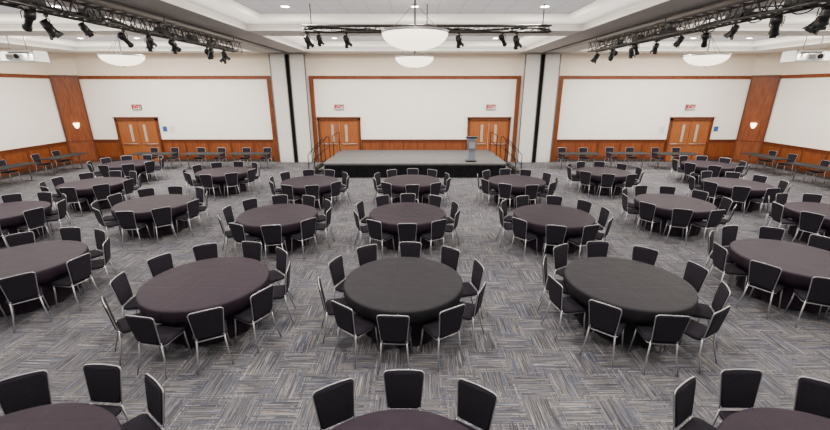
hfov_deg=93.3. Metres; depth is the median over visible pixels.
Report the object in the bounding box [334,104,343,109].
exit sign
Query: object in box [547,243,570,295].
banquet chair
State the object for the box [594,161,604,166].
banquet chair
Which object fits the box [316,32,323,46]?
stage light
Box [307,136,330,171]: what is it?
stairs
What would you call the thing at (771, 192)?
banquet chair
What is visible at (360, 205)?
banquet chair
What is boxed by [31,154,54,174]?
banquet chair
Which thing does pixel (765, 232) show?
banquet chair
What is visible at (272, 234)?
banquet chair
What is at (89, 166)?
banquet chair
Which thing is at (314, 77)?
trim
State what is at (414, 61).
chandelier
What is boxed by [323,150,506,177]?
stage
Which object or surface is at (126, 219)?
banquet chair
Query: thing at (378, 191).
banquet chair
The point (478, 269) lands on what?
banquet chair
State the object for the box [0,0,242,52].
lighting truss
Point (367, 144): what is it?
trim
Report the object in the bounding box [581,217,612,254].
banquet chair
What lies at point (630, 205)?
banquet chair
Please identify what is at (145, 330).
banquet chair
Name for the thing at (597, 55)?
stage light
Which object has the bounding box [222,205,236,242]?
banquet chair
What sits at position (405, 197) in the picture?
banquet chair
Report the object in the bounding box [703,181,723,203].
banquet chair
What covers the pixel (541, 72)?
wall
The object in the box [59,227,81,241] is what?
banquet chair
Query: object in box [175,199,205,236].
banquet chair
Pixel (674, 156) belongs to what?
banquet chair
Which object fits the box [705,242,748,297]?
banquet chair
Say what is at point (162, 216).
banquet chair
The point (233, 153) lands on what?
folding table
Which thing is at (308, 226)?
banquet chair
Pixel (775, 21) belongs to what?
stage light
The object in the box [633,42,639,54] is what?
stage light
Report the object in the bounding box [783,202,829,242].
round banquet table
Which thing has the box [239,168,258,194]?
banquet chair
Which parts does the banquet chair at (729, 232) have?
backrest, backrest frame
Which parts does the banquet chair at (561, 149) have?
backrest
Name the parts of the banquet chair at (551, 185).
seat, backrest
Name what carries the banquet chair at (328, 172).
on the floor
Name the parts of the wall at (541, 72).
panel, panel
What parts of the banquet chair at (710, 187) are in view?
backrest, seat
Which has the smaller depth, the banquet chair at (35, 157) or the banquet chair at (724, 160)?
the banquet chair at (724, 160)
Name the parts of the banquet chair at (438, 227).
seat, backrest frame, backrest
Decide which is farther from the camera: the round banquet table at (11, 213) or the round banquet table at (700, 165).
the round banquet table at (700, 165)
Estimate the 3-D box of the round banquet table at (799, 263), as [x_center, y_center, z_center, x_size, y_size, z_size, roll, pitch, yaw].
[6.740,1.098,7.066,1.848,0.753,1.848,2,18,7]
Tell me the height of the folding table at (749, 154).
0.748 m
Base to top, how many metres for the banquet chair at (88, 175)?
0.907 m
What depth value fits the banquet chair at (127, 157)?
16.74 m
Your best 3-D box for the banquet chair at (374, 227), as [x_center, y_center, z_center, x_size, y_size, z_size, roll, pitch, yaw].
[-0.768,0.483,8.745,0.448,0.907,0.499,11,21,32]
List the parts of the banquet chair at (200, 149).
backrest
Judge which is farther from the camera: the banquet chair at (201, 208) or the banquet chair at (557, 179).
the banquet chair at (557, 179)
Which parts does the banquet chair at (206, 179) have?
backrest, seat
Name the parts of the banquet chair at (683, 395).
backrest, backrest frame, seat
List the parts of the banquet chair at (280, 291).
seat, backrest frame, backrest, leg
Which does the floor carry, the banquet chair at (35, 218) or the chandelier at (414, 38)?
the banquet chair at (35, 218)
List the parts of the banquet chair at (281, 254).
seat, backrest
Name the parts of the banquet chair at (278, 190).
backrest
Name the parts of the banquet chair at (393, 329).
leg, backrest, backrest frame, seat frame, seat, leg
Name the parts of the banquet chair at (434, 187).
backrest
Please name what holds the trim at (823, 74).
attached to the wall at (800, 114)
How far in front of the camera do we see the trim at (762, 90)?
19.41 m
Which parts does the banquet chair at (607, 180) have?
backrest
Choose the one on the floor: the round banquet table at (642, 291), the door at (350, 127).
the round banquet table at (642, 291)
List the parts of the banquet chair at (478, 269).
seat, backrest, backrest frame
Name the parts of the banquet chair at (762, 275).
leg, backrest, backrest frame, seat, leg, leg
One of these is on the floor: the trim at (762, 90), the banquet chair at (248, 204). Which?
the banquet chair at (248, 204)
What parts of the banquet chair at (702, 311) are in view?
seat, backrest frame, backrest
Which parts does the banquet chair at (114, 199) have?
backrest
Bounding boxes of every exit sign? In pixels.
[131,104,141,109]
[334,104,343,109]
[486,104,495,109]
[685,104,695,109]
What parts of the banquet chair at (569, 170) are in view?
backrest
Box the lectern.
[465,129,477,161]
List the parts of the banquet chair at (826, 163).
seat, backrest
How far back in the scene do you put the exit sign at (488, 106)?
19.61 m
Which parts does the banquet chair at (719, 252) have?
backrest, backrest frame, seat frame, seat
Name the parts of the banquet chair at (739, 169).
backrest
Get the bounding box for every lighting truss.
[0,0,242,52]
[302,4,551,32]
[587,0,829,52]
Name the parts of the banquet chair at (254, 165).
backrest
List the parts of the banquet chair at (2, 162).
backrest, seat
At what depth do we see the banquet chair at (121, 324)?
5.33 m
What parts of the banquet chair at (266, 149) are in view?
backrest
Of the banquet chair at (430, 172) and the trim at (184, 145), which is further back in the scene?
the trim at (184, 145)
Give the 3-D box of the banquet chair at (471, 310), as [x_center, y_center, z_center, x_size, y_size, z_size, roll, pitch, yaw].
[0.754,1.419,5.812,0.499,0.907,0.448,8,19,23]
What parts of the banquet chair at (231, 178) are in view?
backrest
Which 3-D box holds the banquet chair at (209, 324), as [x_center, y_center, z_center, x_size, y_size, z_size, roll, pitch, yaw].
[-2.779,1.577,5.317,0.448,0.907,0.499,-9,20,-26]
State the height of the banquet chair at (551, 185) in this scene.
0.907 m
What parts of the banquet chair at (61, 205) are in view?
seat, backrest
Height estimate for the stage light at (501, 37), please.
0.324 m
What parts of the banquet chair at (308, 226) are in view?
seat, backrest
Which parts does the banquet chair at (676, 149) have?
backrest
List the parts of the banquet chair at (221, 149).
backrest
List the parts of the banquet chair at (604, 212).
backrest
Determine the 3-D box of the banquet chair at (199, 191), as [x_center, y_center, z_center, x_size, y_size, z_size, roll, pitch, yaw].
[-6.301,-0.303,11.207,0.448,0.907,0.499,11,21,31]
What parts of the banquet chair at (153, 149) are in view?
backrest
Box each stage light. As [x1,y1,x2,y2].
[20,6,36,31]
[39,14,63,39]
[78,18,95,38]
[117,30,133,47]
[144,35,154,51]
[146,33,157,47]
[168,38,181,51]
[170,41,177,53]
[204,47,210,59]
[207,46,213,58]
[221,49,230,61]
[303,32,313,48]
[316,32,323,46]
[343,32,352,47]
[456,32,463,47]
[498,33,506,46]
[513,32,521,49]
[590,51,599,63]
[608,47,615,59]
[628,45,635,58]
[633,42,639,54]
[650,40,659,53]
[671,33,684,48]
[700,30,710,47]
[723,21,739,39]
[766,23,782,37]
[769,11,785,36]
[802,7,822,35]
[811,1,829,30]
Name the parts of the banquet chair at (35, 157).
backrest, seat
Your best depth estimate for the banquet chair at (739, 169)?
14.44 m
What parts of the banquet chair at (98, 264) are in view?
seat, backrest frame, backrest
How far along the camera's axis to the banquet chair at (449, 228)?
9.10 m
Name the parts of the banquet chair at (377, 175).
backrest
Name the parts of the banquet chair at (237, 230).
backrest, seat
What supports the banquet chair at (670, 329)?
on the floor
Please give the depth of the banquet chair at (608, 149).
19.14 m
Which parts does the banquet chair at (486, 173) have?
backrest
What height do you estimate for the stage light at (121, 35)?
0.334 m
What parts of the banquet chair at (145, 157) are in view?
backrest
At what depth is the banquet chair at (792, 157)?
17.14 m
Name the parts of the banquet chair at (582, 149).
backrest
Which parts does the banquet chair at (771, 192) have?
seat, backrest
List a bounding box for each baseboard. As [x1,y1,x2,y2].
[0,162,71,179]
[166,159,274,161]
[555,159,661,161]
[758,162,829,179]
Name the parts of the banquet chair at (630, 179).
seat, backrest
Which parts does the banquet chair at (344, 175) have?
backrest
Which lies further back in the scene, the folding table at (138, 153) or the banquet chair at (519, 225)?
the folding table at (138, 153)
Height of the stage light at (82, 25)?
0.324 m
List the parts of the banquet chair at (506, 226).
backrest, seat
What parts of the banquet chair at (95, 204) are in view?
backrest, seat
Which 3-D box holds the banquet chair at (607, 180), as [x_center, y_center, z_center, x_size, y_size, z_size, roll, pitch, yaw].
[6.525,-1.008,13.416,0.448,0.907,0.499,5,18,16]
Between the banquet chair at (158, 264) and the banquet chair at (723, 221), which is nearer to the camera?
the banquet chair at (158, 264)
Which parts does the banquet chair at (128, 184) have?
seat, backrest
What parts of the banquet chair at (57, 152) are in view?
backrest, seat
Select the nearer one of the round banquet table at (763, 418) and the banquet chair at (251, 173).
the round banquet table at (763, 418)
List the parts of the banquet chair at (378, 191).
backrest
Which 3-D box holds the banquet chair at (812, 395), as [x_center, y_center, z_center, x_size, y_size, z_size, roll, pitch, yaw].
[3.831,2.091,3.707,0.448,0.907,0.499,11,21,30]
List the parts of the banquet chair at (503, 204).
backrest, seat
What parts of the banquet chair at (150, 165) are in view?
backrest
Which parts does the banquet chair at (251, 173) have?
seat, backrest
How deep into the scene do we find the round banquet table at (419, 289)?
5.81 m
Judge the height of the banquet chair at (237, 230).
0.907 m
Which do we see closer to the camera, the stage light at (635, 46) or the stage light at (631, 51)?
the stage light at (635, 46)
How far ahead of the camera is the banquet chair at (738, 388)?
3.94 m
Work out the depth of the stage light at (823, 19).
5.54 m
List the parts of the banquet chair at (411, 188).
backrest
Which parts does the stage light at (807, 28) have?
barn door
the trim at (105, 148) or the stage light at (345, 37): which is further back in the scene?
the trim at (105, 148)
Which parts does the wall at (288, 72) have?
panel, panel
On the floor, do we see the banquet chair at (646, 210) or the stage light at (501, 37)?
the banquet chair at (646, 210)
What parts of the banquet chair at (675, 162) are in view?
backrest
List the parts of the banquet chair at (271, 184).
backrest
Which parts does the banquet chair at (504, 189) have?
backrest, seat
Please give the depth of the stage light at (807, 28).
5.94 m
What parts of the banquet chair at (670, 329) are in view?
leg, leg, seat, seat frame, backrest frame, backrest, leg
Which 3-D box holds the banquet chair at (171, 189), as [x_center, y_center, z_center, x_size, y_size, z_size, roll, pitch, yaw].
[-6.970,-0.348,11.350,0.448,0.907,0.499,-2,18,-7]
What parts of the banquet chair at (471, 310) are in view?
seat, leg, backrest frame, backrest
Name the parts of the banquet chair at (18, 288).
leg, backrest, backrest frame, seat, seat frame, leg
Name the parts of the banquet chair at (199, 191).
backrest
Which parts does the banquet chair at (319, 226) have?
seat, backrest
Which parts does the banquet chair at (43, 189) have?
backrest, seat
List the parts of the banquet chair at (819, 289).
leg, leg, seat, seat frame, backrest frame, backrest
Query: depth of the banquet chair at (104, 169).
14.65 m
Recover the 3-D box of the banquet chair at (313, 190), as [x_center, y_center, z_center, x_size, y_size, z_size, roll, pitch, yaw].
[-3.100,-0.516,11.874,0.448,0.907,0.499,-5,18,-16]
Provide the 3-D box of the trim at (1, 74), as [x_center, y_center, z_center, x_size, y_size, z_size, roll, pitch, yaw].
[-17.260,-3.087,7.748,0.080,0.150,22.640,0,18,0]
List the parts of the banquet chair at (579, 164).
backrest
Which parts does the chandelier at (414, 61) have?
lamp shade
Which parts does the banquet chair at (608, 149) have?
backrest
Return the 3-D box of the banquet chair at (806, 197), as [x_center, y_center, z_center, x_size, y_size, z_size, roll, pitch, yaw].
[10.635,-0.081,10.513,0.448,0.907,0.499,8,20,24]
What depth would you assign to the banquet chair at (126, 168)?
14.88 m
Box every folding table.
[0,162,39,189]
[38,153,88,175]
[129,152,177,169]
[179,152,225,169]
[227,152,271,169]
[557,152,601,169]
[605,152,651,169]
[652,152,700,169]
[741,153,790,175]
[785,162,829,189]
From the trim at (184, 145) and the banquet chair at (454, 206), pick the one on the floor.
the banquet chair at (454, 206)
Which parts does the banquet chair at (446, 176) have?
backrest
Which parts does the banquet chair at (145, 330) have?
leg, backrest, backrest frame, seat frame, seat, leg, leg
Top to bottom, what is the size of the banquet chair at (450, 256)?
0.907 m
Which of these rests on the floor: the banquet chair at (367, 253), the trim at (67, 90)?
the banquet chair at (367, 253)
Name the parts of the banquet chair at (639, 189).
backrest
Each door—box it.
[112,117,165,161]
[316,117,361,161]
[466,117,511,161]
[662,117,715,161]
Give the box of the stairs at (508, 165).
[499,136,522,173]
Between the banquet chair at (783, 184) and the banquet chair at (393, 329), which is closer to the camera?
the banquet chair at (393, 329)
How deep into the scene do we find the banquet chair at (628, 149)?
19.13 m
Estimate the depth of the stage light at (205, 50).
11.44 m
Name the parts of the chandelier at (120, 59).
lamp shade, stem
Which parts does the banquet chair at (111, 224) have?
backrest, seat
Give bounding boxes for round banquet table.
[0,201,51,245]
[0,240,89,316]
[0,403,122,429]
[55,177,126,210]
[101,160,154,182]
[111,194,193,237]
[136,257,269,347]
[195,167,249,195]
[236,204,317,253]
[281,175,338,207]
[331,409,468,429]
[344,257,462,347]
[369,202,445,249]
[384,174,439,203]
[488,175,545,206]
[513,204,594,252]
[563,257,698,347]
[576,167,631,195]
[634,193,716,236]
[680,160,736,183]
[700,177,774,211]
[716,407,829,429]
[728,238,829,313]
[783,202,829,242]
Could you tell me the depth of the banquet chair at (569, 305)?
5.85 m
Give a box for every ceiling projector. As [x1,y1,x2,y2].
[0,36,49,61]
[780,36,829,61]
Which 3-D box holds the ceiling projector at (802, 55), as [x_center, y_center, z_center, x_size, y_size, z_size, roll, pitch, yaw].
[14.400,-6.106,14.201,1.500,1.040,0.630,0,18,0]
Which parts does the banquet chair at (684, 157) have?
backrest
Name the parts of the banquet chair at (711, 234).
backrest, seat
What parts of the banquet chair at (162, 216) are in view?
backrest, backrest frame, seat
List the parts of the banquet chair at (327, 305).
backrest, backrest frame, leg, seat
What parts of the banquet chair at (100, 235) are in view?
seat, backrest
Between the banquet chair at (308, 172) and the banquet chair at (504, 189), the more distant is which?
the banquet chair at (308, 172)
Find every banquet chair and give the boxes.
[0,160,22,183]
[0,193,22,202]
[0,227,9,247]
[0,272,51,332]
[0,305,8,320]
[0,370,51,414]
[4,231,35,246]
[16,207,54,240]
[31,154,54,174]
[37,192,61,222]
[39,181,69,204]
[40,186,74,212]
[42,199,71,238]
[46,193,75,228]
[50,176,64,187]
[51,150,73,168]
[51,253,103,310]
[59,187,91,216]
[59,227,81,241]
[78,172,93,179]
[81,237,117,293]
[82,364,128,420]
[87,161,99,173]
[87,164,101,177]
[89,228,116,281]
[91,201,121,236]
[92,184,109,200]
[92,208,129,239]
[98,165,109,176]
[100,157,110,163]
[101,296,160,364]
[107,193,122,228]
[109,170,121,176]
[110,271,138,336]
[114,178,135,200]
[114,211,151,246]
[121,155,132,160]
[121,164,138,184]
[121,373,164,429]
[124,315,192,378]
[126,174,141,199]
[127,171,136,197]
[137,188,154,196]
[139,161,158,182]
[142,155,155,173]
[146,252,173,276]
[150,147,158,160]
[150,155,167,176]
[151,157,167,180]
[151,206,177,244]
[166,147,181,167]
[167,186,182,193]
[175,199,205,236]
[182,169,201,194]
[185,172,208,199]
[187,307,233,374]
[191,191,212,227]
[192,164,204,190]
[192,187,209,219]
[192,243,217,260]
[194,147,207,167]
[199,174,221,200]
[210,162,221,167]
[214,147,228,165]
[217,215,232,256]
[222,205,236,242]
[223,172,241,199]
[229,223,264,256]
[233,161,243,166]
[233,284,281,352]
[239,147,251,165]
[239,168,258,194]
[241,241,261,260]
[242,198,257,233]
[247,165,262,189]
[252,162,258,183]
[260,147,273,166]
[260,224,287,263]
[261,261,295,324]
[269,176,281,192]
[269,181,289,204]
[269,247,293,298]
[271,195,287,203]
[280,171,289,180]
[280,185,302,203]
[291,217,319,259]
[302,169,314,175]
[302,195,314,206]
[305,185,321,213]
[310,207,334,247]
[312,378,354,429]
[315,199,333,238]
[317,276,353,342]
[322,181,342,209]
[324,169,334,176]
[328,255,355,313]
[331,300,379,368]
[336,172,349,200]
[336,176,350,204]
[353,211,378,248]
[356,201,374,240]
[356,244,376,265]
[366,219,394,258]
[373,177,390,205]
[374,172,381,194]
[375,195,388,206]
[376,315,412,375]
[381,182,400,202]
[383,369,424,410]
[387,169,396,176]
[397,223,416,256]
[399,241,421,257]
[400,193,415,201]
[405,184,418,202]
[407,168,418,174]
[419,304,465,371]
[420,219,446,259]
[422,182,440,201]
[427,169,436,176]
[429,194,441,207]
[435,209,459,247]
[439,177,450,207]
[440,172,448,198]
[441,245,459,271]
[445,281,485,348]
[446,201,458,238]
[453,378,497,429]
[461,259,483,318]
[476,174,490,202]
[479,179,498,206]
[480,170,489,195]
[496,183,514,213]
[496,206,519,246]
[499,168,510,174]
[500,199,512,229]
[508,217,537,259]
[516,195,528,207]
[519,185,538,204]
[520,169,531,175]
[534,181,555,202]
[537,255,569,318]
[538,172,551,201]
[539,177,558,203]
[541,225,566,263]
[541,274,586,340]
[546,195,562,204]
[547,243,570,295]
[556,147,568,166]
[564,163,580,186]
[564,166,581,192]
[567,224,599,258]
[573,161,584,183]
[576,171,595,195]
[576,199,591,212]
[578,147,588,166]
[579,299,625,368]
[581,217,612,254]
[586,241,609,257]
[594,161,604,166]
[595,206,609,240]
[596,174,614,200]
[604,147,615,166]
[613,174,636,199]
[616,163,627,169]
[617,188,639,223]
[617,193,641,227]
[623,147,636,166]
[628,315,690,376]
[629,185,647,214]
[631,245,658,265]
[633,171,643,185]
[633,201,661,238]
[635,167,642,181]
[648,147,663,167]
[659,186,675,193]
[662,208,693,245]
[663,306,729,373]
[667,156,683,178]
[668,147,679,165]
[668,159,686,182]
[673,376,716,429]
[675,155,687,178]
[679,162,699,184]
[683,261,708,320]
[686,172,702,196]
[687,176,702,194]
[687,209,725,246]
[691,190,708,200]
[691,281,730,348]
[696,156,707,160]
[701,171,711,179]
[702,204,736,237]
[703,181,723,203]
[704,230,734,284]
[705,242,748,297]
[707,165,721,176]
[711,225,738,265]
[711,369,762,425]
[718,197,732,225]
[719,157,730,163]
[722,166,744,176]
[725,172,740,178]
[728,186,750,212]
[735,260,784,318]
[738,161,746,178]
[740,164,750,178]
[745,188,779,217]
[752,174,767,182]
[755,150,777,169]
[758,226,784,240]
[759,196,787,229]
[760,185,791,212]
[763,180,788,209]
[766,193,789,230]
[768,202,798,241]
[773,153,797,175]
[784,276,829,327]
[792,211,825,242]
[793,376,829,418]
[802,193,822,202]
[803,160,829,183]
[808,234,829,250]
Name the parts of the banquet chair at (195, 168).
backrest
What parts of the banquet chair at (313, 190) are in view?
backrest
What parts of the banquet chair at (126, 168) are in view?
backrest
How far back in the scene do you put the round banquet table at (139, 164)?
15.72 m
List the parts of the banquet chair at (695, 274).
backrest, backrest frame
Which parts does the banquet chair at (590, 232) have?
seat, backrest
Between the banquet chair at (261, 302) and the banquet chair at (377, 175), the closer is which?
the banquet chair at (261, 302)
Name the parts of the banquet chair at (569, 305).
leg, backrest, backrest frame, leg, seat frame, seat, leg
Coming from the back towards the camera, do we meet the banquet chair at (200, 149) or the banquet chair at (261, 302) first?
the banquet chair at (200, 149)
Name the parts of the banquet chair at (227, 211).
backrest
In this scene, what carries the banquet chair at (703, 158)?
on the floor
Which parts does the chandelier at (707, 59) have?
stem, lamp shade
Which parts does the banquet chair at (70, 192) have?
backrest, seat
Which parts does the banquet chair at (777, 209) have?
backrest, seat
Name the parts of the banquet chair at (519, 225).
backrest, seat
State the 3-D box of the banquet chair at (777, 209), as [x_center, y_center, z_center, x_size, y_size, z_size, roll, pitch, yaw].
[9.189,0.152,9.782,0.499,0.907,0.448,3,18,10]
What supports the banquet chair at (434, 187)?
on the floor
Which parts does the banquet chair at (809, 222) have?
backrest, backrest frame, seat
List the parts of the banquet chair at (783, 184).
backrest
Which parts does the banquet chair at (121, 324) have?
backrest, backrest frame, leg, leg, seat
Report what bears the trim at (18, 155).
attached to the wall at (29, 114)
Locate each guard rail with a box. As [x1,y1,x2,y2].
[332,132,340,154]
[489,132,497,154]
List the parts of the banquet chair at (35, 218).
seat, backrest frame, backrest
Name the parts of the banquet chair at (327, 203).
seat, backrest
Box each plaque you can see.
[162,126,167,131]
[169,126,174,131]
[659,126,664,131]
[713,126,718,131]
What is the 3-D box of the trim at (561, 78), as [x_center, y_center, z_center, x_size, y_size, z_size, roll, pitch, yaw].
[7.180,-4.798,19.820,0.220,4.230,0.120,0,18,0]
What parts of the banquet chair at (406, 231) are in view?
backrest frame, backrest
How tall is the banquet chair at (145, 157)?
0.907 m
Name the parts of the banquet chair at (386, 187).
backrest, seat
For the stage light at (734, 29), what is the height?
0.314 m
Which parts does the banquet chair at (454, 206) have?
seat, backrest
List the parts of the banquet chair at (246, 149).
backrest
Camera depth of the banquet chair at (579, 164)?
15.35 m
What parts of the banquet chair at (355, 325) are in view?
leg, backrest, backrest frame, leg, seat frame, seat, leg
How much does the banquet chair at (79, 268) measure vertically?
0.907 m
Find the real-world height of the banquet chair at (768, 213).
0.907 m
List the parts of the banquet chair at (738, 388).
leg, seat, backrest frame, backrest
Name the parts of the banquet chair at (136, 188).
backrest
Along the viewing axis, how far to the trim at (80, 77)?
19.21 m
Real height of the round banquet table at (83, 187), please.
0.753 m
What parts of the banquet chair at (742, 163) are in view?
backrest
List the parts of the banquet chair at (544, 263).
leg, backrest, backrest frame, seat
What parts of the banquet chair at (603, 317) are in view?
leg, seat frame, backrest, backrest frame, seat, leg, leg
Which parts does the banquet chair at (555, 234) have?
seat, backrest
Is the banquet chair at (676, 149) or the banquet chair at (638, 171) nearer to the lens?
the banquet chair at (638, 171)
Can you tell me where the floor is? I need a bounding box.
[0,161,829,429]
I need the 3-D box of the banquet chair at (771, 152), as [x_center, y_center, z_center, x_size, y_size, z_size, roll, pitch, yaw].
[16.309,-2.532,18.193,0.499,0.907,0.448,-1,18,-2]
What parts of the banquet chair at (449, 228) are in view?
seat, backrest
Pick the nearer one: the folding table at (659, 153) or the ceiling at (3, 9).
the ceiling at (3, 9)
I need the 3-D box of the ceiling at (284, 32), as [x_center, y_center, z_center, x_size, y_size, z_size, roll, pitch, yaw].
[0.000,-4.453,7.869,35.200,0.340,23.700,0,18,0]
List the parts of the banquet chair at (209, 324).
leg, backrest, backrest frame, seat, seat frame, leg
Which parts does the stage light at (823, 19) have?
barn door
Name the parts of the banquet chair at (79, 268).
leg, seat, seat frame, leg, backrest, backrest frame, leg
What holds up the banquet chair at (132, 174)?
on the floor
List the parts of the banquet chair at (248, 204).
backrest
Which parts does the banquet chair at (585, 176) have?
backrest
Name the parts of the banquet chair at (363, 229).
backrest, seat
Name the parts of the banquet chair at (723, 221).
seat, backrest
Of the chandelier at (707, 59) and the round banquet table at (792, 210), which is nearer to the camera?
the round banquet table at (792, 210)
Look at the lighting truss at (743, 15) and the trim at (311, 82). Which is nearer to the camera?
the lighting truss at (743, 15)
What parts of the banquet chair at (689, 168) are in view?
backrest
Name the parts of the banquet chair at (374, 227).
backrest, backrest frame, seat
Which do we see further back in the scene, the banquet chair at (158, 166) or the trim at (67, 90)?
the trim at (67, 90)
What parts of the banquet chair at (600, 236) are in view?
seat, backrest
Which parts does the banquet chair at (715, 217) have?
seat, backrest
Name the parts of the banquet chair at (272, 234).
backrest, backrest frame, seat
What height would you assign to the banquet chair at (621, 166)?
0.907 m
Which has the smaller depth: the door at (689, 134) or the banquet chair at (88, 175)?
the banquet chair at (88, 175)
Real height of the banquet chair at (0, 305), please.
0.907 m
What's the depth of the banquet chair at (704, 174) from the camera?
13.57 m
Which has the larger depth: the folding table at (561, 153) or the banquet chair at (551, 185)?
the folding table at (561, 153)
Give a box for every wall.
[0,48,65,150]
[45,52,77,74]
[72,53,757,160]
[268,54,313,162]
[516,54,561,162]
[752,52,784,74]
[764,48,829,150]
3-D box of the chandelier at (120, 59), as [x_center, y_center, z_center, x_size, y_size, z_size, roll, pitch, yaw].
[-10.350,-5.854,13.772,1.387,1.260,1.387,0,18,0]
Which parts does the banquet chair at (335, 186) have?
seat, backrest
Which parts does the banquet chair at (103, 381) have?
backrest, backrest frame, seat, leg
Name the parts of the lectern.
plate, panel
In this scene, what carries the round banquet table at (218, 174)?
on the floor
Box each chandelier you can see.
[97,36,144,67]
[381,0,448,52]
[395,50,433,68]
[683,36,730,67]
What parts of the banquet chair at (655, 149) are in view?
backrest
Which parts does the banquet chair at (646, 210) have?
backrest, backrest frame, seat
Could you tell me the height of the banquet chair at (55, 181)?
0.907 m
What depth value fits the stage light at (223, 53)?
11.92 m
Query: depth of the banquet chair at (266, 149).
19.04 m
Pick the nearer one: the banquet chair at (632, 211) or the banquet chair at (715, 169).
the banquet chair at (632, 211)
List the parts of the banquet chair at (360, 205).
backrest, seat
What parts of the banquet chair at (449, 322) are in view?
leg, leg, seat, seat frame, backrest, backrest frame, leg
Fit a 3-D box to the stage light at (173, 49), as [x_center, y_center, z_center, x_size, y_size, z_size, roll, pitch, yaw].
[-6.120,-4.258,9.950,0.228,0.314,0.164,15,23,40]
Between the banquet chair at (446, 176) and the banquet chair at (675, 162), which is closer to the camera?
the banquet chair at (446, 176)
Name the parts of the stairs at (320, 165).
handrail, handrail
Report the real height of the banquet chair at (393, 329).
0.907 m
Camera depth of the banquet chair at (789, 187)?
11.59 m
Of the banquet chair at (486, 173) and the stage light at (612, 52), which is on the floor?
the banquet chair at (486, 173)
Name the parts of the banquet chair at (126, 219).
backrest, backrest frame, seat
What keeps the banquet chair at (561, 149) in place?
on the floor
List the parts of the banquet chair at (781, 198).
backrest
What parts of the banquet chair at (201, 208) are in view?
seat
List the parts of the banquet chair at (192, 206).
seat, backrest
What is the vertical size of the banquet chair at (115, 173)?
0.907 m
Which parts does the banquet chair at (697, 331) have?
seat, seat frame, leg, leg, backrest frame, backrest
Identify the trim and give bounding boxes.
[0,73,49,78]
[0,141,71,176]
[49,75,98,163]
[78,76,265,78]
[88,0,286,52]
[94,139,121,158]
[162,139,274,158]
[266,76,279,161]
[309,76,319,161]
[313,76,516,78]
[361,139,466,149]
[510,76,520,161]
[543,0,741,52]
[550,76,563,161]
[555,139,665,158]
[564,76,751,78]
[706,139,735,158]
[731,75,780,163]
[758,141,829,176]
[780,73,829,78]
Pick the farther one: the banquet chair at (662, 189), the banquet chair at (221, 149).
the banquet chair at (221, 149)
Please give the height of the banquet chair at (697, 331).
0.907 m
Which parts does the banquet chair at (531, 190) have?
backrest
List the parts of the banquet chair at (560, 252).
seat, backrest frame, backrest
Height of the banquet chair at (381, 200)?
0.907 m
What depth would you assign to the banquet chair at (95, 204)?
9.89 m
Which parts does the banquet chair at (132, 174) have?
backrest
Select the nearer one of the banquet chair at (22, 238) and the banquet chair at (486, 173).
the banquet chair at (22, 238)
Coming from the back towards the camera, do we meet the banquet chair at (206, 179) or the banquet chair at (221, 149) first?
the banquet chair at (221, 149)
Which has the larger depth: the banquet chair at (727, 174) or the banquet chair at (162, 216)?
the banquet chair at (727, 174)
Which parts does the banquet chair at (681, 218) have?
seat, backrest, backrest frame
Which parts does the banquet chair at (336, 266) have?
backrest frame, backrest, seat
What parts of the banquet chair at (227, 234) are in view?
backrest, seat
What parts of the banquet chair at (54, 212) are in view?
seat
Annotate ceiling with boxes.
[0,0,829,52]
[0,2,77,13]
[45,36,203,40]
[234,0,595,13]
[308,36,522,40]
[626,36,784,40]
[754,2,825,13]
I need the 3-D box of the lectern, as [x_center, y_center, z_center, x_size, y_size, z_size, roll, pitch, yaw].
[2.420,-2.980,16.789,0.500,1.364,0.400,0,18,0]
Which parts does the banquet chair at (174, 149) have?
backrest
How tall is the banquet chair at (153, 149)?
0.907 m
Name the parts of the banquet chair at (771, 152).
seat, backrest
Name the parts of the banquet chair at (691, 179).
backrest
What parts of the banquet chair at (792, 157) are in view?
seat, backrest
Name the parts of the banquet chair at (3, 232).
seat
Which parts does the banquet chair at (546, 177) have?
backrest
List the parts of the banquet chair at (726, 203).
backrest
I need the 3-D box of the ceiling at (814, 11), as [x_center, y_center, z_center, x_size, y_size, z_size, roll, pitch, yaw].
[11.400,-3.984,5.709,6.600,0.080,10.900,0,18,0]
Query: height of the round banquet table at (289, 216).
0.753 m
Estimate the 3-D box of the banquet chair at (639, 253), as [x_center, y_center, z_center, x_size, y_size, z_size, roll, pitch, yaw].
[3.961,1.061,6.934,0.448,0.907,0.499,14,23,38]
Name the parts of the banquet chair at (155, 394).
seat, backrest frame, backrest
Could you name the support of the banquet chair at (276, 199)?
on the floor
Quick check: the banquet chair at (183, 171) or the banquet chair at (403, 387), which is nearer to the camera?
the banquet chair at (403, 387)
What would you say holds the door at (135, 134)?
in the wall at (196, 108)
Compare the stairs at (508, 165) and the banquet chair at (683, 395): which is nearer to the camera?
the banquet chair at (683, 395)
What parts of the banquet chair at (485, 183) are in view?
backrest, seat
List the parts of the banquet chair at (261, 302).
leg, seat, seat frame, leg, backrest frame, backrest, leg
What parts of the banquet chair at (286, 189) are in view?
backrest, seat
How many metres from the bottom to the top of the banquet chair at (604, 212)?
0.907 m
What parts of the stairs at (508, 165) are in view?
handrail, handrail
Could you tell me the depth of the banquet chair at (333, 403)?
3.75 m
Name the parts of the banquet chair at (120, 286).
backrest, backrest frame, seat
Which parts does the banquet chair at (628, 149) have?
backrest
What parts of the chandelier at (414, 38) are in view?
stem, lamp shade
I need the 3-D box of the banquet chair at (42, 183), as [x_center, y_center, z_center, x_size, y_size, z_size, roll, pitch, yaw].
[-11.158,-0.600,12.140,0.499,0.907,0.448,-8,20,-25]
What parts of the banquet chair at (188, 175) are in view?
backrest, seat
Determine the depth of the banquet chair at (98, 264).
7.30 m
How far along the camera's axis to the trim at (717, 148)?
20.28 m
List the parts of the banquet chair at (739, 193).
backrest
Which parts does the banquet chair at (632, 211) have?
backrest, seat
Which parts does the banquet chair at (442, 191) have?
backrest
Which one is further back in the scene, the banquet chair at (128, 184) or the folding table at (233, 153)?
the folding table at (233, 153)
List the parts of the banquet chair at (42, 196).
backrest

